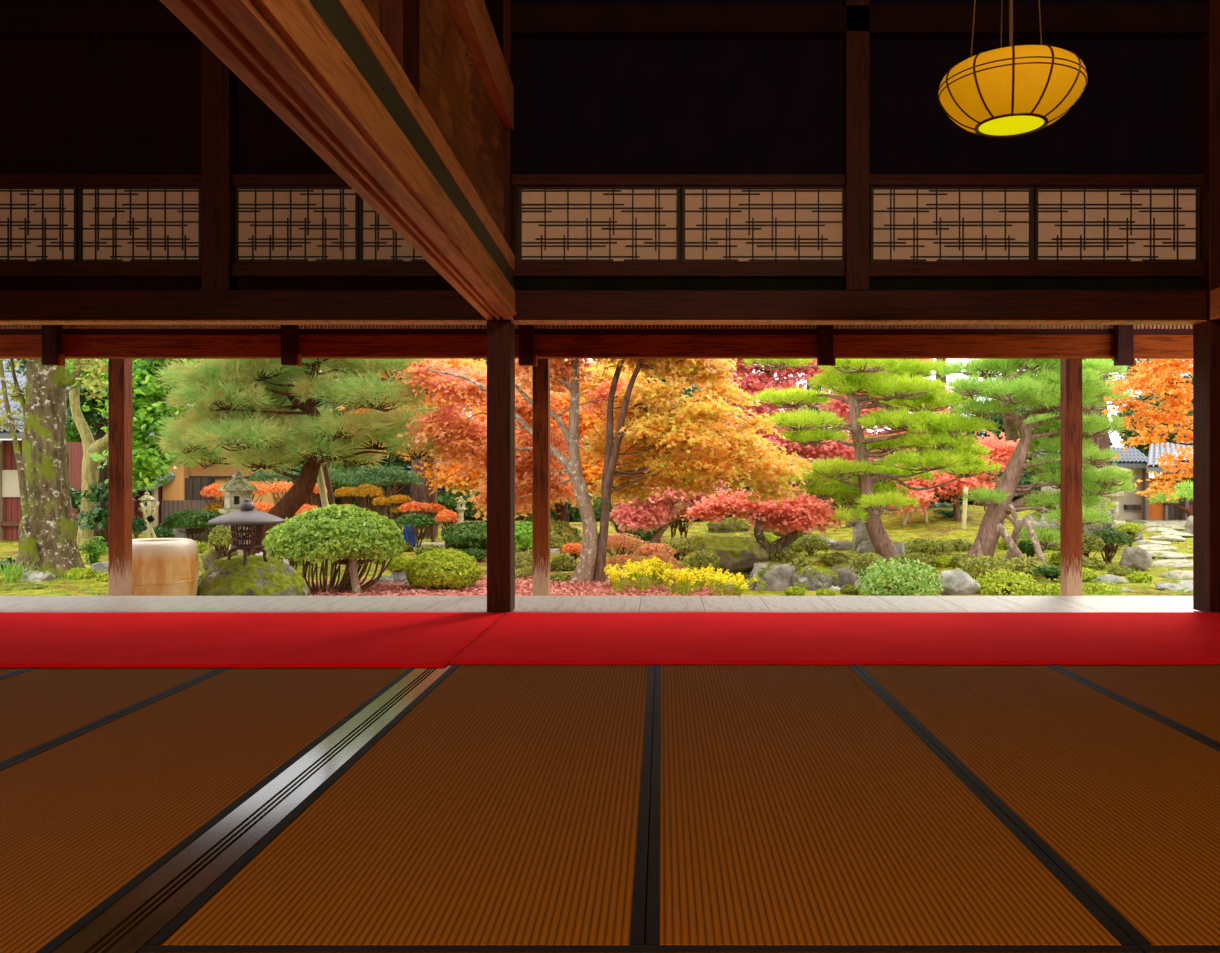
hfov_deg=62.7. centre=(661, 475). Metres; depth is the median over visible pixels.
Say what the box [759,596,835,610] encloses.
board
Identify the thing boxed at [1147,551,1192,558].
stepping stone
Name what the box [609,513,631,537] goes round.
clipped shrub
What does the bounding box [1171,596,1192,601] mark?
board
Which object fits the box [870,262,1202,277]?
trim
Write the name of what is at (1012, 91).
pendant lantern
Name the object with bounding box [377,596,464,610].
board
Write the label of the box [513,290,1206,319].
beam
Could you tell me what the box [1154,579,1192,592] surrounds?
stepping stone
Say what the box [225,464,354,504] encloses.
evergreen shrub
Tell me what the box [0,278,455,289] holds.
trim
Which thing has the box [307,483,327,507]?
clipped shrub
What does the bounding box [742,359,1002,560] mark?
pine tree
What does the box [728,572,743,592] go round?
flower plant
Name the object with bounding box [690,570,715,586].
flower plant
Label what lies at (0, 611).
sill
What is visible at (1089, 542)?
clipped shrub
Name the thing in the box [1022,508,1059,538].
rock
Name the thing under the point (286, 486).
clipped shrub
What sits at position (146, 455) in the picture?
tree
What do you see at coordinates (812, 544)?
clipped shrub
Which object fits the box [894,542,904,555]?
rock
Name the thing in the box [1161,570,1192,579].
stepping stone
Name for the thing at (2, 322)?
trim
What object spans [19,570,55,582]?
rock
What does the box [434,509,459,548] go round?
clipped shrub
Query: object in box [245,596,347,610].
board
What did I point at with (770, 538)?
bush
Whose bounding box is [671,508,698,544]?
clipped shrub
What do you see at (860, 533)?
rock
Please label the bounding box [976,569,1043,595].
clipped shrub
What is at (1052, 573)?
fern
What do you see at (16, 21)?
trim
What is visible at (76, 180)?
trim
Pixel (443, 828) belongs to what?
mat
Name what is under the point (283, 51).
beam
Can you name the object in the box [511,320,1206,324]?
trim
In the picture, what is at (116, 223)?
transom panel
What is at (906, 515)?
prop
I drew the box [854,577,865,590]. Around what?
rock
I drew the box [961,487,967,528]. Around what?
prop
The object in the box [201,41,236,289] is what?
pillar
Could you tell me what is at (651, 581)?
flower plant
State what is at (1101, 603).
board
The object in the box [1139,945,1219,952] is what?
mat
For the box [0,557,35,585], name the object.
clump
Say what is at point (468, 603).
board
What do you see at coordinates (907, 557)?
bush
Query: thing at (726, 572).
flower plant
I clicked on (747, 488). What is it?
evergreen shrub
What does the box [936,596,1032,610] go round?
board
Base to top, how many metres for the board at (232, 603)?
0.035 m
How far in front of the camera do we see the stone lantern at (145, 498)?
23.91 m
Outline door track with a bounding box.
[52,621,495,952]
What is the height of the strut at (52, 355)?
0.348 m
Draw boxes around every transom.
[362,0,379,29]
[420,0,504,236]
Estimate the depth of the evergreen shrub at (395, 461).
29.07 m
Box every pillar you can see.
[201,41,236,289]
[380,0,419,96]
[487,0,514,611]
[843,0,869,289]
[1193,0,1219,611]
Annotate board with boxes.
[0,596,52,606]
[0,596,111,610]
[48,596,170,610]
[114,596,229,610]
[180,596,288,610]
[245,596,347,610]
[311,596,405,610]
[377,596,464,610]
[443,596,523,610]
[513,596,582,610]
[574,596,640,610]
[639,596,703,610]
[700,596,769,610]
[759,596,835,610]
[818,596,900,610]
[877,596,966,610]
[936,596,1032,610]
[994,596,1098,610]
[1053,596,1163,610]
[1112,596,1197,610]
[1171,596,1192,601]
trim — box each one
[0,5,198,38]
[0,174,200,186]
[0,262,200,277]
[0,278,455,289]
[0,320,486,324]
[232,174,348,185]
[232,262,442,277]
[309,0,513,288]
[338,0,514,270]
[445,0,513,128]
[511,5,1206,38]
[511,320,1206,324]
[512,174,844,189]
[514,262,844,277]
[514,278,1198,289]
[870,174,1202,189]
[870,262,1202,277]
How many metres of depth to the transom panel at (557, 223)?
6.43 m
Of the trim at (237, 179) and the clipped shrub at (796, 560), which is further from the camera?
the clipped shrub at (796, 560)
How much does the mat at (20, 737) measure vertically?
0.057 m
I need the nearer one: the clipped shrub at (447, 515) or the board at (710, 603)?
the board at (710, 603)
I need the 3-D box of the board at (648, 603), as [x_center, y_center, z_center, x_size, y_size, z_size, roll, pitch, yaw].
[0.070,0.963,7.180,0.456,0.035,1.360,0,0,0]
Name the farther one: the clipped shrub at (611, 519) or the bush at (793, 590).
the clipped shrub at (611, 519)
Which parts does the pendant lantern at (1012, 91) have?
hanging cord, hanging cord, power cord, lamp shade, hanging cord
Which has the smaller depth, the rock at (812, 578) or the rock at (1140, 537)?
the rock at (812, 578)
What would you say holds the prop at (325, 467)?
on the ground
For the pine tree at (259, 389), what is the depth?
14.08 m
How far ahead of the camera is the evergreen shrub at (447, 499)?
28.14 m
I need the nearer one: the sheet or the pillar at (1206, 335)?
the pillar at (1206, 335)
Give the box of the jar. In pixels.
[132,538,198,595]
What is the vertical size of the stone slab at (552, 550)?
0.160 m
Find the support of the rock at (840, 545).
on the ground
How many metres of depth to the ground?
17.02 m
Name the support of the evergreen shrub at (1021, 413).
on the ground
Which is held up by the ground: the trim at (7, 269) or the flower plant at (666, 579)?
the flower plant at (666, 579)
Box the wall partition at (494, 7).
[484,0,502,54]
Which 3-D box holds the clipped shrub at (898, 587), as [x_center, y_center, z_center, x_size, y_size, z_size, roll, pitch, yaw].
[2.692,1.162,11.286,0.970,0.494,0.835,0,0,-12]
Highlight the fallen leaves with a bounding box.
[310,573,742,596]
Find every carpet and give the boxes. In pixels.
[0,612,504,667]
[449,612,1219,664]
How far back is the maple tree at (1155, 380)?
13.66 m
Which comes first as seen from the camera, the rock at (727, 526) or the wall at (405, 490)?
the rock at (727, 526)
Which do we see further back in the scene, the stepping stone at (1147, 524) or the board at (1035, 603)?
the stepping stone at (1147, 524)
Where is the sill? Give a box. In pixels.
[0,611,1201,611]
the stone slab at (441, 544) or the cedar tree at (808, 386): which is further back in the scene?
the cedar tree at (808, 386)
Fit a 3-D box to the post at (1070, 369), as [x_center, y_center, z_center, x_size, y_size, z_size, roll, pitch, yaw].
[3.495,0.105,8.550,0.400,2.570,0.400,0,0,0]
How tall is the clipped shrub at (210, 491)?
1.226 m
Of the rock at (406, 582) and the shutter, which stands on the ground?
the rock at (406, 582)
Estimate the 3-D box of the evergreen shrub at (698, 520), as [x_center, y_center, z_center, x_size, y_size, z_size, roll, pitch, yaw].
[0.767,0.807,25.502,1.559,0.983,2.681,0,0,10]
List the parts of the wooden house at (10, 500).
panel, rail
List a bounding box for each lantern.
[138,491,155,532]
[208,498,284,564]
[218,470,258,554]
[455,496,466,523]
[937,0,1087,138]
[1095,466,1130,524]
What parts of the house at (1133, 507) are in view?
gate post, ochre panel, gate post, doorway, gate post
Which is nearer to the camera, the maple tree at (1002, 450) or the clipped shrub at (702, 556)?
the clipped shrub at (702, 556)
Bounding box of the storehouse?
[134,433,295,527]
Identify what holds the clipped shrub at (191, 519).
on the ground
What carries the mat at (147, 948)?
on the floor
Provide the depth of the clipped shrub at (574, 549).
15.42 m
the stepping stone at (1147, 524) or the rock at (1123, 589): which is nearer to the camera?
the rock at (1123, 589)
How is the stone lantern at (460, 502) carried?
on the ground
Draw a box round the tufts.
[0,506,1192,595]
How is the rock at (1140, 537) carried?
on the ground
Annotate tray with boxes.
[230,544,262,549]
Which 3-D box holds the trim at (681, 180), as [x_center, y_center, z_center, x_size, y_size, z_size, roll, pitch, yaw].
[0.102,-1.886,6.435,2.125,0.068,0.130,0,0,0]
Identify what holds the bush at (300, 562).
on the ground
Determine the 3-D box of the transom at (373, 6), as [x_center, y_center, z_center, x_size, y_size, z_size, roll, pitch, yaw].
[-0.996,-1.785,2.325,0.098,0.790,2.410,0,0,0]
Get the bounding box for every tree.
[0,359,107,579]
[2,359,139,546]
[66,359,238,548]
[150,359,460,554]
[329,359,486,526]
[330,359,486,537]
[389,359,641,584]
[461,359,585,440]
[480,359,661,522]
[560,359,813,584]
[579,359,746,448]
[609,478,730,545]
[680,486,845,559]
[696,359,872,479]
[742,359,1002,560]
[767,370,873,455]
[782,359,964,485]
[878,389,1028,520]
[932,359,946,412]
[939,359,1137,564]
[943,371,1035,469]
[1005,359,1155,496]
[1102,359,1192,500]
[1109,359,1192,392]
[1146,479,1192,516]
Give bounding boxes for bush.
[63,567,95,579]
[96,572,107,581]
[194,540,207,552]
[289,558,315,565]
[372,558,389,563]
[404,542,411,551]
[413,544,442,555]
[459,548,486,560]
[550,573,571,584]
[626,528,652,539]
[680,584,701,591]
[688,537,702,549]
[735,536,756,542]
[736,572,750,580]
[753,532,780,544]
[783,586,806,595]
[786,541,801,551]
[815,588,835,595]
[817,552,849,565]
[840,584,859,594]
[893,555,912,564]
[910,553,936,567]
[933,554,954,566]
[951,555,974,567]
[997,539,1019,549]
[1039,538,1059,550]
[1049,551,1059,564]
[1082,556,1105,569]
[1082,567,1097,580]
[1107,566,1132,575]
[1127,571,1153,582]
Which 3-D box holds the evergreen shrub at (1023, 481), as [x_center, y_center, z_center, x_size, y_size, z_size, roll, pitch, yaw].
[9.373,0.436,28.926,3.948,1.447,2.764,0,0,0]
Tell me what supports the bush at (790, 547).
on the ground
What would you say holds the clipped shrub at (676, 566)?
on the ground
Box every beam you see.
[0,290,485,319]
[0,325,1192,358]
[160,0,516,319]
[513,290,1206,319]
[1210,287,1219,319]
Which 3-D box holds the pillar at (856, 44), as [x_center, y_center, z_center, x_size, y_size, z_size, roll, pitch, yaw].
[1.241,-2.152,6.415,0.152,1.956,0.170,0,0,0]
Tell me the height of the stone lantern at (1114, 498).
1.312 m
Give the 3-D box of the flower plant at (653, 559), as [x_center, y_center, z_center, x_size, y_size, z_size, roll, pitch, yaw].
[-0.074,1.177,12.056,0.387,0.388,0.313,0,0,-37]
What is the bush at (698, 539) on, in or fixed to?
on the ground
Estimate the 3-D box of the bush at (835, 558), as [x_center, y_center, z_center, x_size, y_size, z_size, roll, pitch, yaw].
[2.740,1.324,15.905,0.530,0.245,0.449,0,0,12]
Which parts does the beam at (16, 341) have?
rail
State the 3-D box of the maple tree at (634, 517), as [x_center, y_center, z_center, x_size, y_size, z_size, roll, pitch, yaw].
[0.249,0.589,17.741,2.599,1.580,1.660,0,0,-37]
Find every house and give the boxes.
[0,359,133,540]
[1036,442,1192,525]
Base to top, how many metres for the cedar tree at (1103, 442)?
7.658 m
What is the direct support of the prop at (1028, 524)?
on the ground
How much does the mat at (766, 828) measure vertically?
0.057 m
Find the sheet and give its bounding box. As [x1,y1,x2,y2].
[403,525,415,546]
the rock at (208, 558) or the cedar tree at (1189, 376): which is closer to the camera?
the rock at (208, 558)
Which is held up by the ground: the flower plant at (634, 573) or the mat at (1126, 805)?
the flower plant at (634, 573)
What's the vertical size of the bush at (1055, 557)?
0.248 m
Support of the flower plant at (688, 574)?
on the ground
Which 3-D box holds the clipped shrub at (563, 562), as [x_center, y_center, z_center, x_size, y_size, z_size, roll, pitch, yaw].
[-1.433,1.261,14.503,0.432,0.285,0.382,0,0,15]
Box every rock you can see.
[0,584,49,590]
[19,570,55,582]
[90,560,107,573]
[173,527,210,539]
[197,554,309,595]
[200,547,237,570]
[255,552,288,563]
[374,575,393,584]
[390,570,405,585]
[401,580,416,588]
[698,536,768,576]
[707,517,750,532]
[738,576,770,590]
[749,562,796,590]
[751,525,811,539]
[789,565,839,590]
[802,536,837,548]
[828,585,840,589]
[830,560,864,587]
[831,540,852,549]
[852,518,869,550]
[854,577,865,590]
[857,540,873,554]
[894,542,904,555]
[935,568,980,594]
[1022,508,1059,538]
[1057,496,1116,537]
[1095,574,1127,583]
[1114,525,1143,540]
[1119,546,1152,570]
[1119,588,1132,591]
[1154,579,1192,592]
[1185,515,1192,533]
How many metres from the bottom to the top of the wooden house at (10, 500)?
4.552 m
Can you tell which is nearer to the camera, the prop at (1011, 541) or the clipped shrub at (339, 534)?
the clipped shrub at (339, 534)
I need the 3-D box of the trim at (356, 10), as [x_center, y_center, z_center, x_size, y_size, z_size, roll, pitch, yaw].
[-0.934,-1.335,1.550,0.162,0.100,9.504,0,0,-1]
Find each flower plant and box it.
[604,563,631,586]
[604,569,636,594]
[606,564,632,589]
[623,563,652,592]
[624,559,651,586]
[624,562,642,589]
[637,560,658,590]
[644,556,666,586]
[649,557,671,588]
[657,562,676,587]
[657,568,688,595]
[666,570,691,595]
[669,571,709,595]
[677,568,704,590]
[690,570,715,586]
[694,563,719,587]
[701,573,730,595]
[702,566,721,586]
[708,574,739,595]
[709,565,730,586]
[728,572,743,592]
[729,576,756,595]
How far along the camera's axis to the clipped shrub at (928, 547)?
16.64 m
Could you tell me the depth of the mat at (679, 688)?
4.05 m
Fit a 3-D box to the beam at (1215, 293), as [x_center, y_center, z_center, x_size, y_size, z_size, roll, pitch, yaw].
[3.525,-1.073,1.550,0.150,0.185,9.500,0,0,0]
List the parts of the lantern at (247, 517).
knob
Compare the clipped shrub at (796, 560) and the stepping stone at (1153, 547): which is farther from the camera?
the stepping stone at (1153, 547)
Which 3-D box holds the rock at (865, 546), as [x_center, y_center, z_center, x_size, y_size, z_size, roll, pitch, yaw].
[3.478,1.267,16.899,0.384,0.348,0.260,0,0,0]
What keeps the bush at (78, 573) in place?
on the ground
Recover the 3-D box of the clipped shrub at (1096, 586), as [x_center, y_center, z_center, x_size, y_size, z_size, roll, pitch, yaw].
[5.138,1.357,11.811,0.541,0.206,0.448,0,0,0]
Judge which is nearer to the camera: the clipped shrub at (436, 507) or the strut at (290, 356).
the strut at (290, 356)
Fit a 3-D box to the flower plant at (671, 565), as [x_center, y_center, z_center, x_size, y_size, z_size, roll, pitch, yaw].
[0.043,1.200,12.064,0.329,0.343,0.293,0,0,-25]
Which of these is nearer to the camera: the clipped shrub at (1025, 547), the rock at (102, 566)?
the rock at (102, 566)
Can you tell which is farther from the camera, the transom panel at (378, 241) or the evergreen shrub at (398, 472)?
the evergreen shrub at (398, 472)
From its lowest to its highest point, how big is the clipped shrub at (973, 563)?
0.823 m
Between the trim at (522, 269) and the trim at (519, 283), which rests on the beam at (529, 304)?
the trim at (519, 283)
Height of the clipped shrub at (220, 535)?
0.700 m
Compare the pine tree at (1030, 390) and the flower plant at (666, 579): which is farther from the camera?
the pine tree at (1030, 390)
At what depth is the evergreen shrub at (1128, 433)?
32.45 m
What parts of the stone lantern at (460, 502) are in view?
post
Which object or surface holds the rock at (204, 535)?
on the ground
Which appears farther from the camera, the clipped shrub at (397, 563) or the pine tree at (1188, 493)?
the pine tree at (1188, 493)
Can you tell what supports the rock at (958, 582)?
on the ground
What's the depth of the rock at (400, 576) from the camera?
12.49 m
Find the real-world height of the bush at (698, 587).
0.155 m
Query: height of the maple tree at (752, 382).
5.401 m
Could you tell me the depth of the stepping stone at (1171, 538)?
19.01 m
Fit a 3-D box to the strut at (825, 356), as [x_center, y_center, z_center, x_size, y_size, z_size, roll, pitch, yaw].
[1.260,-1.016,7.659,0.134,0.348,0.078,0,0,0]
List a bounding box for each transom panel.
[0,186,77,261]
[78,186,200,261]
[234,186,358,261]
[359,196,426,261]
[519,186,679,261]
[682,186,843,261]
[870,186,1032,261]
[1034,186,1199,261]
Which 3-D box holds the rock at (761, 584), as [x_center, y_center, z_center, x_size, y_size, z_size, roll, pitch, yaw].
[1.273,1.800,14.597,0.685,0.666,0.428,0,0,0]
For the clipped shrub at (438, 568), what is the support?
on the ground
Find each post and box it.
[108,359,131,595]
[532,359,549,595]
[1060,359,1081,595]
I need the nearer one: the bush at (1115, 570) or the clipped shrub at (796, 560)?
the bush at (1115, 570)
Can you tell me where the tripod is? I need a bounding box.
[139,502,159,537]
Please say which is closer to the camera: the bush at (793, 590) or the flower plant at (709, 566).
the bush at (793, 590)
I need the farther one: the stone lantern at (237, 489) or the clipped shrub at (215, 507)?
the clipped shrub at (215, 507)
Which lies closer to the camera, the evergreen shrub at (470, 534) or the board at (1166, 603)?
the board at (1166, 603)
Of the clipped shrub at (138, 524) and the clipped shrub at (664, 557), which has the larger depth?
the clipped shrub at (138, 524)
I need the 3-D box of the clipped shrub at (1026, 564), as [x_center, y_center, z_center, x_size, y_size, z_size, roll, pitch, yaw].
[4.935,1.338,13.598,0.600,0.500,0.552,0,0,27]
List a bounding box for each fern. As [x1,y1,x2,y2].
[0,556,17,571]
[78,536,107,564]
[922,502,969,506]
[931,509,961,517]
[1030,564,1059,580]
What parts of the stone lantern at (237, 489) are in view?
post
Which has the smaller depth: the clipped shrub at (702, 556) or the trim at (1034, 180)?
the trim at (1034, 180)
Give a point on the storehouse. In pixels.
(182, 491)
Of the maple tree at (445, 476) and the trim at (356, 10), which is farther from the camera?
the maple tree at (445, 476)
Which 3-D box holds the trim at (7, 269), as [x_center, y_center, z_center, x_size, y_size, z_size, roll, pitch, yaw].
[-4.760,-1.316,6.435,3.680,0.092,0.130,0,0,0]
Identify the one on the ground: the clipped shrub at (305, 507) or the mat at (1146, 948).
the clipped shrub at (305, 507)
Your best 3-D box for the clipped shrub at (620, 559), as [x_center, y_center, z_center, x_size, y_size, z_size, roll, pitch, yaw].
[-0.494,1.309,13.406,0.568,0.531,0.485,0,0,-11]
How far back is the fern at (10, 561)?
12.62 m
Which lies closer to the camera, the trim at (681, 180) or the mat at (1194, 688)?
the mat at (1194, 688)
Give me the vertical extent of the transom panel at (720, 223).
0.490 m
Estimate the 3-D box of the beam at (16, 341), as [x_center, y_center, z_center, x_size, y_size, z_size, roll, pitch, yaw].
[-0.794,-1.059,7.755,11.611,0.292,0.130,0,0,0]
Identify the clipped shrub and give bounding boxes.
[132,516,146,537]
[151,523,175,537]
[161,509,225,540]
[200,483,223,527]
[204,502,223,529]
[208,525,232,559]
[247,482,266,535]
[253,501,273,529]
[262,504,405,595]
[264,481,293,503]
[292,504,317,517]
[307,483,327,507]
[334,486,357,505]
[351,483,383,510]
[372,497,389,515]
[384,556,410,572]
[387,494,410,536]
[390,506,404,528]
[394,513,436,550]
[398,500,432,543]
[404,548,481,590]
[423,502,445,541]
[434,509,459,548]
[550,553,576,570]
[561,542,581,560]
[606,553,645,578]
[607,533,643,559]
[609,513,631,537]
[633,543,676,556]
[643,552,677,583]
[649,519,672,543]
[660,564,686,585]
[663,535,700,559]
[670,503,683,538]
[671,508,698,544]
[686,549,719,586]
[768,548,800,562]
[787,555,811,571]
[793,534,830,555]
[849,551,886,589]
[856,556,946,595]
[903,538,954,554]
[946,538,972,550]
[954,553,1015,587]
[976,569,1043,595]
[1004,555,1047,579]
[1017,540,1045,558]
[1035,582,1059,594]
[1082,532,1105,557]
[1082,582,1121,593]
[1083,528,1132,563]
[1119,523,1141,546]
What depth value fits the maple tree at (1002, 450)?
21.12 m
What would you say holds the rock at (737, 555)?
on the ground
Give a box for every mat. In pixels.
[0,667,222,716]
[0,668,29,676]
[0,717,111,766]
[0,717,351,952]
[114,667,414,717]
[138,945,1143,952]
[147,713,652,944]
[401,664,654,712]
[646,713,1134,944]
[654,664,901,712]
[854,664,1148,712]
[903,713,1219,946]
[1052,664,1219,712]
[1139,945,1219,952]
[1151,713,1219,746]
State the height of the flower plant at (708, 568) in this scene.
0.309 m
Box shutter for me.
[186,478,214,499]
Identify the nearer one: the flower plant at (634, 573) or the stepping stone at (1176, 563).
the flower plant at (634, 573)
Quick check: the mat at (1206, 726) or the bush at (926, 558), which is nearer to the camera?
the mat at (1206, 726)
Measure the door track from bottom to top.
0.057 m
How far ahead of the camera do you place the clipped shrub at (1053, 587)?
11.51 m
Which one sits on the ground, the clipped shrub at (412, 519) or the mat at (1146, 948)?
the clipped shrub at (412, 519)
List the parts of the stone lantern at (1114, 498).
post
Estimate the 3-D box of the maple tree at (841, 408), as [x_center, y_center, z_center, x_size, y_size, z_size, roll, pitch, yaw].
[5.425,-1.434,24.341,4.813,5.185,4.309,0,0,26]
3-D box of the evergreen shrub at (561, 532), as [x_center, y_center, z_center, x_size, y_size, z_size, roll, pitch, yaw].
[-2.126,1.179,18.510,1.408,0.834,2.707,0,0,-2]
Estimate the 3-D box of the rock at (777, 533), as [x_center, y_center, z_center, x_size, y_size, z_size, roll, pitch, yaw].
[2.390,1.146,19.988,1.244,0.454,0.909,0,0,0]
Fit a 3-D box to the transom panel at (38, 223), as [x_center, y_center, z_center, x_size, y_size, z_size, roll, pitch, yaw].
[-4.143,-1.607,6.422,0.780,0.490,0.028,0,0,0]
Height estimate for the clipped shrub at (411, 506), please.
0.886 m
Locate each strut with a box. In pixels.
[42,325,64,365]
[281,325,301,365]
[518,325,536,365]
[817,325,835,365]
[1114,325,1134,365]
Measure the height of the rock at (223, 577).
0.732 m
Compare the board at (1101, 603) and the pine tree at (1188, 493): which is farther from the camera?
the pine tree at (1188, 493)
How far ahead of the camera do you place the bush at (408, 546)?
17.72 m
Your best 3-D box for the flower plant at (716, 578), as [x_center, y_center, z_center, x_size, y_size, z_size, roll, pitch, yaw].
[0.583,1.228,11.296,0.280,0.289,0.432,0,0,-26]
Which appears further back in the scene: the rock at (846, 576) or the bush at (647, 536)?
the bush at (647, 536)
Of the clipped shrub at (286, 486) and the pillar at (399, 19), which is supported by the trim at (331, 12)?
the pillar at (399, 19)
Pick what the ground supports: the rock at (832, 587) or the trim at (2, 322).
the rock at (832, 587)
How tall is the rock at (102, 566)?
0.278 m
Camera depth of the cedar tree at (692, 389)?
29.43 m
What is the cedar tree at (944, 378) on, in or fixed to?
on the ground
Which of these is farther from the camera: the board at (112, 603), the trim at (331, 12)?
the board at (112, 603)
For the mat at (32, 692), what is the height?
0.057 m
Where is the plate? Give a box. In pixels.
[372,325,958,328]
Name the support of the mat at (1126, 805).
on the floor
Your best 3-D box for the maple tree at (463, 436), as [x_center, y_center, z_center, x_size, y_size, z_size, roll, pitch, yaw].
[-1.935,-0.251,13.286,3.800,3.504,2.822,0,0,16]
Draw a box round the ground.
[0,504,1192,597]
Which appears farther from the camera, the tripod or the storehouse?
the storehouse
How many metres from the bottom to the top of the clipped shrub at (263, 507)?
0.862 m
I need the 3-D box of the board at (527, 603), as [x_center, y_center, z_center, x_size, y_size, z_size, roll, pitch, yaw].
[-0.850,0.963,7.180,0.456,0.035,1.360,0,0,0]
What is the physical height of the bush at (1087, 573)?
0.207 m
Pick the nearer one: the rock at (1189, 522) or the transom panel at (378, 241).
the transom panel at (378, 241)
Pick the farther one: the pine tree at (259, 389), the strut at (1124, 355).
the pine tree at (259, 389)
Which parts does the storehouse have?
corner post, rail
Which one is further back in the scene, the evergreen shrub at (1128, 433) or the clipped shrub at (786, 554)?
the evergreen shrub at (1128, 433)
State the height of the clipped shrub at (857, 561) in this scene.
0.921 m
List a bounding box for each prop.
[317,466,340,567]
[321,463,334,505]
[902,506,927,524]
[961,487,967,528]
[995,518,1024,560]
[1008,503,1017,521]
[1024,519,1045,563]
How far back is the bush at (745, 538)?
17.80 m
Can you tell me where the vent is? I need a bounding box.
[1124,505,1140,509]
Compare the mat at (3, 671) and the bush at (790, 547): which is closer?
the mat at (3, 671)
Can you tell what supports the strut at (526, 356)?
hanging from the beam at (16, 341)
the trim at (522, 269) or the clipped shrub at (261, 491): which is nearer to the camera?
the trim at (522, 269)
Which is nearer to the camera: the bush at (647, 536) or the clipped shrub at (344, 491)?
the bush at (647, 536)
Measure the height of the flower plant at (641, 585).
0.363 m
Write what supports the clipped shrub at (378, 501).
on the ground
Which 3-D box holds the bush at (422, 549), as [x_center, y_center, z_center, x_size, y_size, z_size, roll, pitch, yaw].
[-3.909,1.270,16.806,0.542,0.242,0.448,0,0,22]
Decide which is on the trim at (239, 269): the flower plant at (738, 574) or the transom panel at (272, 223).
the transom panel at (272, 223)
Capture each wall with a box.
[0,0,1197,173]
[307,456,1040,517]
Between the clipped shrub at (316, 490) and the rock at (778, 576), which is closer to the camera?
the rock at (778, 576)
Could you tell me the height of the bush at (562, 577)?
0.188 m
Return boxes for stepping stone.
[1136,540,1170,545]
[1138,544,1177,551]
[1141,523,1165,527]
[1145,527,1175,532]
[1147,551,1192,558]
[1149,535,1185,541]
[1151,559,1192,567]
[1158,531,1192,536]
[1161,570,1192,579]
[1164,524,1184,529]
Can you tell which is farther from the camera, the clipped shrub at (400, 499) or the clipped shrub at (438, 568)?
the clipped shrub at (400, 499)
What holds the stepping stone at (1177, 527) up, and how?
on the ground
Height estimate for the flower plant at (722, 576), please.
0.257 m
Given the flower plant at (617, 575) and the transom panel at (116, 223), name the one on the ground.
the flower plant at (617, 575)
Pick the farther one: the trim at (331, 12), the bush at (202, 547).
the bush at (202, 547)
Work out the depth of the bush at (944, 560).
15.29 m
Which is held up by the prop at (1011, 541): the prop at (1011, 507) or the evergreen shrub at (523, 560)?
the prop at (1011, 507)
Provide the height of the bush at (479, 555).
0.245 m
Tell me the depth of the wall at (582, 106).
6.44 m
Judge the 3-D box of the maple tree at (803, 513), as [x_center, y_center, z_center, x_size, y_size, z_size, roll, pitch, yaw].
[1.619,0.890,15.940,2.678,1.488,1.165,0,0,10]
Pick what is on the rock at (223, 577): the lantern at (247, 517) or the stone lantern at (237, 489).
the lantern at (247, 517)
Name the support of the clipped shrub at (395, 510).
on the ground
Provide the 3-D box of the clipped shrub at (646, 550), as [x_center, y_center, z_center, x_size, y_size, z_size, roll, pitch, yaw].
[-0.110,1.222,15.185,0.680,0.406,0.542,0,0,0]
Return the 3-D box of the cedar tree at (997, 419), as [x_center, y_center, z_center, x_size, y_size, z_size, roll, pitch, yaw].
[11.368,-3.738,32.051,5.222,10.157,5.197,0,0,-44]
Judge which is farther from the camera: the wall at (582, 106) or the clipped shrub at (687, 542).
the clipped shrub at (687, 542)
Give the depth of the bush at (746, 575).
15.41 m
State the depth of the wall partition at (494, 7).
6.08 m
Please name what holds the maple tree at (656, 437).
on the ground
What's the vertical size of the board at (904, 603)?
0.035 m
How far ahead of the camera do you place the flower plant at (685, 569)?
11.71 m
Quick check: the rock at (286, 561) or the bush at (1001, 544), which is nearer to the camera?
the rock at (286, 561)
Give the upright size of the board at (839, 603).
0.035 m
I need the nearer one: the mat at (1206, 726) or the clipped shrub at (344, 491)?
the mat at (1206, 726)
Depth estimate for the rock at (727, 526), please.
21.30 m
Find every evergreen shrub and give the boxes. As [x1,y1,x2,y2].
[66,392,151,442]
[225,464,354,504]
[229,398,338,456]
[287,458,392,504]
[338,463,423,515]
[339,402,411,518]
[437,483,551,522]
[441,520,486,549]
[515,520,531,550]
[515,549,531,580]
[529,517,582,551]
[550,490,620,521]
[665,501,712,521]
[712,465,799,517]
[806,489,860,509]
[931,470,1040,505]
[1012,403,1112,474]
[1111,391,1192,477]
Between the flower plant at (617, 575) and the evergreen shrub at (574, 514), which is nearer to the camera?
the flower plant at (617, 575)
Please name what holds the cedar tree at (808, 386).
on the ground
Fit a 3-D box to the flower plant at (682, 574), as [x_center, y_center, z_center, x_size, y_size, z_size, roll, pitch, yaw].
[0.211,1.208,11.188,0.288,0.328,0.422,0,0,19]
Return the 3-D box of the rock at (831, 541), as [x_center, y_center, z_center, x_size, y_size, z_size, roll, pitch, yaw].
[2.833,1.260,17.998,0.752,0.355,0.538,0,0,0]
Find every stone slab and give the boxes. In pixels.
[415,542,444,547]
[454,548,560,553]
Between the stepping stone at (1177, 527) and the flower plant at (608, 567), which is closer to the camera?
the flower plant at (608, 567)

